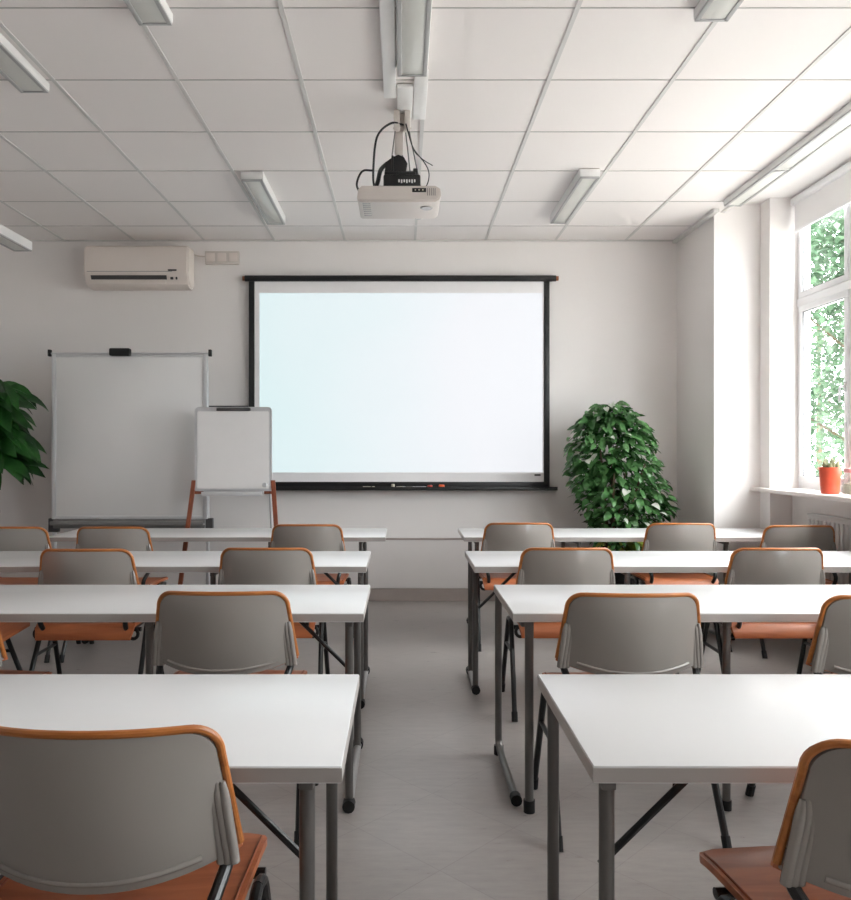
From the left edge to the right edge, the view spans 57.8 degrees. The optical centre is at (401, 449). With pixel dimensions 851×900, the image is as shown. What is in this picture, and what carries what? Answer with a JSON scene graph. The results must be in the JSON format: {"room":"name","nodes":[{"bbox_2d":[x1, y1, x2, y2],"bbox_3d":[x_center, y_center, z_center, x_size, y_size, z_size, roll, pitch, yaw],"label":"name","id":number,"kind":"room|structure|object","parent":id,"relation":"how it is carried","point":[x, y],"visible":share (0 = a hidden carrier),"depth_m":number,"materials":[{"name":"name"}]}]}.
{"room":"classroom","nodes":[
{"label":"classroom","id":0,"kind":"room"},
{"bbox_2d":[0,242,676,537],"bbox_3d":[-0.497,-0.410,6.930,7.205,3.500,0.200,0,0,0],"label":"wall","id":1,"kind":"structure","parent":0,"point":[613,305],"depth_m":6.83,"materials":[{"name":"paint"}]},
{"bbox_2d":[84,246,193,290],"bbox_3d":[-2.291,-1.593,6.726,0.903,0.357,0.208,0,0,0],"label":"air conditioner","id":2,"kind":"object","parent":1,"relation":"attached to","point":[106,268],"visible":1,"depth_m":6.64,"materials":[{"name":"plastic"}]},
{"bbox_2d":[205,251,239,264],"bbox_3d":[-1.590,-1.700,6.809,0.300,0.115,0.042,0,0,0],"label":"switch box","id":3,"kind":"object","parent":1,"relation":"attached to","point":[211,257],"visible":1,"depth_m":6.79,"materials":[{"name":"plastic"}]},
{"bbox_2d":[0,540,639,587],"bbox_3d":[-0.730,1.010,6.819,6.340,0.429,0.022,0,0,0],"label":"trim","id":4,"kind":"structure","parent":1,"relation":"attached to","point":[393,563],"depth_m":6.81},
{"bbox_2d":[29,240,672,241],"bbox_3d":[-0.730,-1.854,6.821,6.340,0.012,0.018,0,0,0],"label":"trim","id":5,"kind":"structure","parent":1,"relation":"attached to","point":[29,240],"depth_m":6.81,"materials":[{"name":"white paint"}]},
{"bbox_2d":[242,275,558,490],"bbox_3d":[-0.013,-0.592,6.763,2.775,1.888,0.134,0,0,0],"label":"projection screen","id":6,"kind":"object","parent":1,"relation":"attached to","point":[379,381],"visible":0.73,"depth_m":6.78,"materials":[{"name":"white fabric"}]},
{"bbox_2d":[276,487,557,490],"bbox_3d":[-0.006,0.336,6.763,2.720,0.032,0.134,0,0,0],"label":"tray","id":7,"kind":"object","parent":6,"relation":"on","point":[277,488],"depth_m":6.70,"materials":[{"name":"black metal"}]},
{"bbox_2d":[386,538,462,539],"bbox_3d":[-0.730,0.786,6.815,6.340,0.017,0.030,0,0,0],"label":"trim","id":8,"kind":"structure","parent":1,"relation":"attached to","point":[386,538],"depth_m":6.80,"materials":[{"name":"plastic"}]},
{"bbox_2d":[368,588,494,600],"bbox_3d":[-0.730,1.282,6.823,6.340,0.116,0.014,0,0,0],"label":"baseboard","id":9,"kind":"structure","parent":1,"relation":"attached to","point":[376,594],"depth_m":6.82,"materials":[{"name":"plastic"}]},
{"bbox_2d":[0,601,830,899],"bbox_3d":[-0.497,1.415,1.215,7.205,0.150,11.630,0,0,0],"label":"floor","id":10,"kind":"structure","parent":0,"point":[434,816],"depth_m":2.98,"materials":[{"name":"plastic"}]},
{"bbox_2d":[0,622,29,669],"bbox_3d":[-2.130,0.916,3.707,0.511,0.858,0.595,0,0,-6],"label":"chair","id":11,"kind":"object","parent":10,"relation":"on","point":[8,629],"visible":0.63,"depth_m":3.87,"materials":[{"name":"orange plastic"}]},
{"bbox_2d":[0,631,51,673],"bbox_3d":[-1.659,0.916,2.850,0.595,0.858,0.511,0,0,7],"label":"chair","id":12,"kind":"object","parent":10,"relation":"on","point":[3,655],"visible":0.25,"depth_m":3.00,"materials":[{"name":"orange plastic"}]},
{"bbox_2d":[0,527,80,662],"bbox_3d":[-2.520,0.916,5.090,0.595,0.858,0.511,0,0,0],"label":"chair","id":13,"kind":"object","parent":10,"relation":"on","point":[11,538],"visible":0.4,"depth_m":4.92,"materials":[{"name":"grey plastic"}]},
{"bbox_2d":[29,549,163,673],"bbox_3d":[-1.585,0.916,3.990,0.595,0.858,0.511,0,0,0],"label":"chair","id":14,"kind":"object","parent":10,"relation":"on","point":[57,566],"visible":0.44,"depth_m":3.83,"materials":[{"name":"grey plastic"}]},
{"bbox_2d":[60,527,167,662],"bbox_3d":[-1.865,0.916,5.090,0.595,0.858,0.511,0,0,0],"label":"chair","id":15,"kind":"object","parent":10,"relation":"on","point":[127,538],"visible":0.34,"depth_m":4.91,"materials":[{"name":"grey plastic"}]},
{"bbox_2d":[48,349,213,584],"bbox_3d":[-2.247,0.255,6.385,1.358,2.168,0.622,0,0,0],"label":"whiteboard","id":16,"kind":"object","parent":10,"relation":"on","point":[123,427],"visible":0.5,"depth_m":6.35,"materials":[{"name":"plastic"}]},
{"bbox_2d":[109,348,130,355],"bbox_3d":[-2.309,-0.802,6.309,0.170,0.062,0.060,0,0,0],"label":"eraser","id":17,"kind":"object","parent":16,"relation":"attached to","point":[112,351],"visible":1,"depth_m":6.28,"materials":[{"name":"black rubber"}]},
{"bbox_2d":[50,519,205,527],"bbox_3d":[-2.247,0.608,6.330,1.248,0.074,0.120,0,0,0],"label":"tray","id":18,"kind":"object","parent":16,"relation":"on","point":[55,523],"depth_m":6.33,"materials":[{"name":"grey metal"}]},
{"bbox_2d":[0,724,270,899],"bbox_3d":[-0.560,0.916,1.528,0.595,0.858,0.511,0,0,0],"label":"chair","id":19,"kind":"object","parent":10,"relation":"on","point":[146,813],"visible":1,"depth_m":1.35,"materials":[{"name":"grey plastic"}]},
{"bbox_2d":[0,674,359,899],"bbox_3d":[-1.285,0.970,1.782,2.342,0.740,0.643,0,0,0],"label":"table","id":20,"kind":"object","parent":10,"relation":"on","point":[273,728],"visible":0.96,"depth_m":1.77,"materials":[{"name":"white laminate"}]},
{"bbox_2d":[0,585,369,813],"bbox_3d":[-1.312,0.970,3.152,2.342,0.740,0.643,0,0,0],"label":"table","id":21,"kind":"object","parent":10,"relation":"on","point":[348,604],"visible":0.7,"depth_m":3.01,"materials":[{"name":"white laminate"}]},
{"bbox_2d":[0,551,370,708],"bbox_3d":[-1.355,0.970,4.295,2.342,0.740,0.643,0,0,0],"label":"table","id":22,"kind":"object","parent":10,"relation":"on","point":[325,562],"visible":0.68,"depth_m":4.14,"materials":[{"name":"white laminate"}]},
{"bbox_2d":[49,528,386,643],"bbox_3d":[-1.285,0.970,5.630,2.342,0.740,0.643,0,0,0],"label":"table","id":23,"kind":"object","parent":10,"relation":"on","point":[361,535],"visible":0.29,"depth_m":5.40,"materials":[{"name":"white laminate"}]},
{"bbox_2d":[178,407,277,584],"bbox_3d":[-1.339,0.499,6.188,0.864,1.682,0.483,0,0,0],"label":"easel","id":24,"kind":"object","parent":10,"relation":"on","point":[233,445],"visible":0.94,"depth_m":6.11,"materials":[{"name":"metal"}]},
{"bbox_2d":[201,491,263,495],"bbox_3d":[-1.337,0.342,6.086,0.477,0.038,0.092,0,0,0],"label":"tray","id":25,"kind":"object","parent":24,"relation":"on","point":[203,493],"depth_m":6.04,"materials":[{"name":"metal"}]},
{"bbox_2d":[152,591,317,846],"bbox_3d":[-0.632,0.916,2.842,0.595,0.858,0.511,0,0,0],"label":"chair","id":26,"kind":"object","parent":10,"relation":"on","point":[196,632],"visible":0.61,"depth_m":2.67,"materials":[{"name":"grey plastic"}]},
{"bbox_2d":[218,548,329,673],"bbox_3d":[-0.688,0.916,4.035,0.595,0.858,0.511,0,0,0],"label":"chair","id":27,"kind":"object","parent":10,"relation":"on","point":[238,566],"visible":0.47,"depth_m":3.86,"materials":[{"name":"grey plastic"}]},
{"bbox_2d":[270,524,353,637],"bbox_3d":[-0.632,0.916,5.250,0.595,0.858,0.511,0,0,0],"label":"chair","id":28,"kind":"object","parent":10,"relation":"on","point":[312,537],"visible":0.5,"depth_m":5.08,"materials":[{"name":"grey plastic"}]},
{"bbox_2d":[478,523,554,651],"bbox_3d":[0.795,0.916,5.360,0.595,0.858,0.511,0,0,0],"label":"chair","id":29,"kind":"object","parent":10,"relation":"on","point":[496,536],"visible":0.44,"depth_m":5.19,"materials":[{"name":"grey plastic"}]},
{"bbox_2d":[502,548,615,721],"bbox_3d":[0.838,0.916,4.035,0.595,0.858,0.511,0,0,0],"label":"chair","id":30,"kind":"object","parent":10,"relation":"on","point":[537,566],"visible":0.48,"depth_m":3.87,"materials":[{"name":"grey plastic"}]},
{"bbox_2d":[458,528,763,638],"bbox_3d":[1.595,0.970,5.630,2.332,0.740,0.643,0,0,0],"label":"table","id":31,"kind":"object","parent":10,"relation":"on","point":[724,536],"visible":0.44,"depth_m":5.47,"materials":[{"name":"white laminate"}]},
{"bbox_2d":[562,401,680,584],"bbox_3d":[1.817,0.464,6.374,1.007,1.752,0.648,0,0,0],"label":"bushy plant","id":32,"kind":"object","parent":10,"relation":"on","point":[599,420],"visible":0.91,"depth_m":6.25,"materials":[{"name":"green plant"}]},
{"bbox_2d":[534,592,731,851],"bbox_3d":[0.805,0.916,2.810,0.595,0.858,0.511,0,0,0],"label":"chair","id":33,"kind":"object","parent":10,"relation":"on","point":[600,633],"visible":0.59,"depth_m":2.64,"materials":[{"name":"grey plastic"}]},
{"bbox_2d":[465,551,850,694],"bbox_3d":[1.540,0.970,4.295,2.332,0.740,0.643,0,0,0],"label":"table","id":34,"kind":"object","parent":10,"relation":"on","point":[626,563],"visible":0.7,"depth_m":4.22,"materials":[{"name":"white laminate"}]},
{"bbox_2d":[494,585,850,813],"bbox_3d":[1.573,0.970,3.152,2.336,0.740,0.644,0,0,0],"label":"table","id":35,"kind":"object","parent":10,"relation":"on","point":[526,605],"visible":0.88,"depth_m":3.05,"materials":[{"name":"white laminate"}]},
{"bbox_2d":[630,523,731,651],"bbox_3d":[1.890,0.916,5.340,0.595,0.858,0.511,0,0,0],"label":"chair","id":36,"kind":"object","parent":10,"relation":"on","point":[658,536],"visible":0.66,"depth_m":5.18,"materials":[{"name":"grey plastic"}]},
{"bbox_2d":[537,674,850,899],"bbox_3d":[1.529,0.970,1.782,2.332,0.740,0.643,0,0,0],"label":"table","id":37,"kind":"object","parent":10,"relation":"on","point":[680,729],"visible":0.95,"depth_m":1.70,"materials":[{"name":"white laminate"}]},
{"bbox_2d":[700,548,832,673],"bbox_3d":[1.905,0.916,4.030,0.595,0.858,0.511,0,0,0],"label":"chair","id":38,"kind":"object","parent":10,"relation":"on","point":[747,566],"visible":0.45,"depth_m":3.87,"materials":[{"name":"grey plastic"}]},
{"bbox_2d":[699,739,850,899],"bbox_3d":[0.917,0.916,1.475,0.595,0.858,0.511,0,0,-5],"label":"chair","id":39,"kind":"object","parent":10,"relation":"on","point":[810,859],"visible":1,"depth_m":1.34,"materials":[{"name":"grey plastic"}]},
{"bbox_2d":[731,525,837,658],"bbox_3d":[2.615,0.916,5.190,0.595,0.858,0.511,0,0,0],"label":"chair","id":40,"kind":"object","parent":10,"relation":"on","point":[822,537],"visible":0.27,"depth_m":5.01,"materials":[{"name":"grey plastic"}]},
{"bbox_2d":[745,595,850,796],"bbox_3d":[1.659,0.916,2.785,0.595,0.858,0.511,0,0,-7],"label":"chair","id":41,"kind":"object","parent":10,"relation":"on","point":[830,648],"visible":0.39,"depth_m":2.63,"materials":[{"name":"grey plastic"}]},
{"bbox_3d":[-3.405,0.913,6.200,0.300,0.855,0.300,0,0,0],"label":"plant stand","id":42,"kind":"object","parent":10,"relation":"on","visible":0},
{"bbox_2d":[0,379,48,489],"bbox_3d":[-3.334,-0.052,6.189,0.912,1.073,0.718,0,0,0],"label":"leafy plant","id":43,"kind":"object","parent":42,"relation":"on","point":[19,452],"visible":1,"depth_m":6.16,"materials":[{"name":"green plant"}]},
{"bbox_2d":[0,0,850,239],"bbox_3d":[-0.497,-2.007,1.215,7.205,0.306,11.630,0,0,0],"label":"ceiling","id":44,"kind":"structure","parent":0,"point":[138,132],"depth_m":4.24,"materials":[{"name":"tile"}]},
{"bbox_2d":[0,224,31,250],"bbox_3d":[-2.955,-1.704,5.425,0.148,0.313,1.158,0,0,0],"label":"ceiling lamp","id":45,"kind":"object","parent":44,"relation":"hanging from","point":[9,239],"visible":1,"depth_m":5.78,"materials":[{"name":"white metal"}]},
{"bbox_2d":[0,236,25,249],"bbox_3d":[-2.955,-1.555,5.425,0.106,0.008,1.126,0,0,0],"label":"diffuser","id":46,"kind":"object","parent":45,"relation":"attached to","point":[10,242],"depth_m":5.80,"materials":[{"name":"white plastic"}]},
{"bbox_2d":[0,33,48,92],"bbox_3d":[-1.860,-1.832,3.390,0.148,0.048,1.028,0,0,0],"label":"ceiling lamp","id":47,"kind":"object","parent":44,"relation":"attached to","point":[14,67],"visible":1,"depth_m":3.70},
{"bbox_2d":[0,48,42,90],"bbox_3d":[-1.860,-1.816,3.390,0.106,0.008,0.996,0,0,0],"label":"diffuser","id":48,"kind":"object","parent":47,"relation":"attached to","point":[13,68],"depth_m":3.70,"materials":[{"name":"white plastic"}]},
{"bbox_2d":[124,0,172,25],"bbox_3d":[-1.050,-1.832,2.770,0.148,0.048,1.028,0,0,0],"label":"ceiling lamp","id":49,"kind":"object","parent":44,"relation":"attached to","point":[145,12],"visible":1,"depth_m":3.19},
{"bbox_2d":[129,0,165,22],"bbox_3d":[-1.050,-1.816,2.770,0.106,0.008,0.996,0,0,0],"label":"diffuser","id":50,"kind":"object","parent":49,"relation":"attached to","point":[143,11],"depth_m":3.17,"materials":[{"name":"white plastic"}]},
{"bbox_2d":[241,171,284,224],"bbox_3d":[-1.000,-1.823,5.625,0.148,0.065,0.998,0,0,0],"label":"ceiling lamp","id":51,"kind":"object","parent":44,"relation":"attached to","point":[256,183],"visible":1,"depth_m":5.47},
{"bbox_2d":[245,182,281,223],"bbox_3d":[-1.000,-1.799,5.625,0.106,0.008,0.966,0,0,0],"label":"diffuser","id":52,"kind":"object","parent":51,"relation":"attached to","point":[260,193],"depth_m":5.56,"materials":[{"name":"white plastic"}]},
{"bbox_2d":[379,0,395,97],"bbox_3d":[-0.062,-1.841,3.175,0.064,0.030,1.650,0,0,0],"label":"duct","id":53,"kind":"object","parent":44,"relation":"attached to","point":[386,7],"visible":1,"depth_m":3.48,"materials":[{"name":"white plastic"}]},
{"bbox_2d":[374,69,428,185],"bbox_3d":[-0.013,-1.633,4.025,0.286,0.445,0.550,0,0,0],"label":"mount","id":54,"kind":"object","parent":44,"relation":"attached to","point":[396,173],"visible":0.94,"depth_m":4.14,"materials":[{"name":"white metal"}]},
{"bbox_2d":[372,122,403,185],"bbox_3d":[-0.075,-1.591,4.188,0.173,0.369,0.071,0,0,0],"label":"cable","id":55,"kind":"object","parent":54,"relation":"attached to","point":[390,123],"visible":0.8,"depth_m":4.16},
{"bbox_2d":[357,186,440,219],"bbox_3d":[-0.016,-1.364,4.278,0.448,0.090,0.364,0,0,0],"label":"projector","id":56,"kind":"object","parent":54,"relation":"hanging from","point":[374,202],"visible":1,"depth_m":4.12,"materials":[{"name":"plastic"}]},
{"bbox_2d":[356,169,372,189],"bbox_3d":[-0.204,-1.457,4.189,0.093,0.120,0.070,0,0,0],"label":"cable","id":57,"kind":"object","parent":56,"relation":"attached to","point":[364,170],"visible":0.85,"depth_m":4.16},
{"bbox_2d":[362,203,371,215],"bbox_3d":[-0.191,-1.325,4.240,0.042,0.007,0.220,0,0,0],"label":"vent","id":58,"kind":"object","parent":56,"relation":"attached to","point":[366,207],"depth_m":4.23,"materials":[{"name":"white plastic"}]},
{"bbox_2d":[420,206,432,209],"bbox_3d":[0.134,-1.324,4.210,0.068,0.010,0.068,0,0,0],"label":"speaker grille","id":59,"kind":"object","parent":56,"relation":"attached to","point":[421,207],"depth_m":4.20,"materials":[{"name":"white plastic"}]},
{"bbox_2d":[398,179,414,182],"bbox_3d":[0.026,-1.442,4.129,0.092,0.019,0.004,0,0,0],"label":"print","id":60,"kind":"object","parent":54,"relation":"attached to","point":[399,180],"depth_m":4.13,"materials":[{"name":"white paint"}]},
{"bbox_2d":[405,124,429,185],"bbox_3d":[0.083,-1.587,4.174,0.132,0.347,0.056,0,0,0],"label":"cable","id":61,"kind":"object","parent":54,"relation":"hanging from","point":[405,124],"visible":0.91,"depth_m":4.15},
{"bbox_2d":[406,123,432,165],"bbox_3d":[0.093,-1.639,4.131,0.147,0.233,0.012,0,0,4],"label":"cable","id":62,"kind":"object","parent":54,"relation":"attached to","point":[406,123],"visible":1,"depth_m":4.13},
{"bbox_2d":[396,0,431,76],"bbox_3d":[0.049,-1.832,3.200,0.148,0.048,1.068,0,0,0],"label":"ceiling lamp","id":63,"kind":"object","parent":44,"relation":"attached to","point":[413,17],"visible":1,"depth_m":3.38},
{"bbox_2d":[402,0,426,73],"bbox_3d":[0.049,-1.816,3.200,0.106,0.008,1.036,0,0,0],"label":"diffuser","id":64,"kind":"object","parent":63,"relation":"attached to","point":[414,12],"depth_m":3.37,"materials":[{"name":"white plastic"}]},
{"bbox_2d":[550,169,599,223],"bbox_3d":[1.240,-1.823,5.590,0.135,0.065,1.028,0,0,0],"label":"ceiling lamp","id":65,"kind":"object","parent":44,"relation":"attached to","point":[583,182],"visible":1,"depth_m":5.44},
{"bbox_2d":[554,179,595,222],"bbox_3d":[1.240,-1.799,5.590,0.093,0.008,0.996,0,0,0],"label":"diffuser","id":66,"kind":"object","parent":65,"relation":"attached to","point":[578,191],"depth_m":5.52,"materials":[{"name":"white plastic"}]},
{"bbox_2d":[694,0,743,21],"bbox_3d":[1.305,-1.832,2.740,0.148,0.048,1.028,0,0,0],"label":"ceiling lamp","id":67,"kind":"object","parent":44,"relation":"attached to","point":[705,10],"visible":1,"depth_m":3.18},
{"bbox_2d":[701,0,737,18],"bbox_3d":[1.305,-1.816,2.740,0.106,0.008,0.996,0,0,0],"label":"diffuser","id":68,"kind":"object","parent":67,"relation":"attached to","point":[711,9],"depth_m":3.16,"materials":[{"name":"white plastic"}]},
{"bbox_2d":[724,102,850,206],"bbox_3d":[2.455,-1.832,4.560,0.130,0.048,2.328,0,0,0],"label":"ceiling lamp","id":69,"kind":"object","parent":44,"relation":"attached to","point":[837,124],"visible":1,"depth_m":4.77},
{"bbox_2d":[729,172,783,204],"bbox_3d":[2.455,-1.816,5.360,0.088,0.008,0.696,0,0,0],"label":"diffuser","id":70,"kind":"object","parent":69,"relation":"attached to","point":[763,180],"depth_m":5.32,"materials":[{"name":"white plastic"}]},
{"bbox_2d":[776,114,850,169],"bbox_3d":[2.455,-1.816,4.200,0.088,0.008,1.576,0,0,0],"label":"diffuser","id":71,"kind":"object","parent":69,"relation":"attached to","point":[840,123],"depth_m":4.54,"materials":[{"name":"white plastic"}]},
{"bbox_2d":[677,160,850,584],"bbox_3d":[2.772,-0.310,1.215,0.665,3.300,11.230,0,0,0],"label":"wall","id":72,"kind":"structure","parent":0,"point":[737,272],"depth_m":6.02,"materials":[{"name":"paint"}]},
{"bbox_2d":[672,208,718,243],"bbox_3d":[2.417,-1.845,6.375,0.045,0.030,0.910,0,0,0],"label":"trim","id":73,"kind":"structure","parent":72,"relation":"attached to","point":[714,211],"depth_m":6.30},
{"bbox_2d":[750,203,850,501],"bbox_3d":[2.902,-0.791,4.539,0.365,2.218,2.958,0,0,0],"label":"window","id":74,"kind":"structure","parent":72,"relation":"in","point":[837,289],"depth_m":5.61,"materials":[{"name":"plastic"}]},
{"bbox_2d":[790,161,850,232],"bbox_3d":[2.968,-1.460,4.460,0.060,0.880,2.760,0,0,0],"label":"roller blind","id":75,"kind":"object","parent":74,"relation":"attached to","point":[831,193],"visible":1,"depth_m":5.41,"materials":[{"name":"fabric"}]},
{"bbox_2d":[818,457,841,493],"bbox_3d":[2.838,0.166,5.101,0.144,0.249,0.141,0,0,0],"label":"cactus pot","id":76,"kind":"object","parent":74,"relation":"on","point":[829,475],"visible":1,"depth_m":5.05,"materials":[{"name":"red ceramic"}]},
{"bbox_2d":[843,468,850,494],"bbox_3d":[2.835,0.203,4.840,0.132,0.175,0.132,0,0,0],"label":"glass jar","id":77,"kind":"object","parent":74,"relation":"on","point":[846,486],"visible":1,"depth_m":4.82,"materials":[{"name":"beige glass"}]},
{"bbox_2d":[807,513,850,584],"bbox_3d":[2.942,0.896,4.415,0.056,0.888,2.329,0,0,0],"label":"radiator","id":78,"kind":"object","parent":72,"relation":"attached to","point":[841,525],"visible":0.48,"depth_m":5.14,"materials":[{"name":"metal"}]},
{"bbox_2d":[807,513,850,521],"bbox_3d":[2.942,0.460,4.400,0.052,0.016,2.300,0,0,0],"label":"grille","id":79,"kind":"object","parent":78,"relation":"attached to","point":[813,516],"depth_m":5.30,"materials":[{"name":"metal"}]},
{"label":"outside","id":80,"kind":"structure","parent":0,"visible":0},
{"bbox_3d":[31.558,2.440,15.000,56.885,0.200,110.000,0,0,0],"label":"ground","id":81,"kind":"structure","parent":80,"visible":0},
{"bbox_2d":[810,207,843,477],"bbox_3d":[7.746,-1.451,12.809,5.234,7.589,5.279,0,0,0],"label":"tree","id":82,"kind":"object","parent":81,"relation":"on","point":[823,247],"visible":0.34,"depth_m":12.74,"materials":[{"name":"green plant"}]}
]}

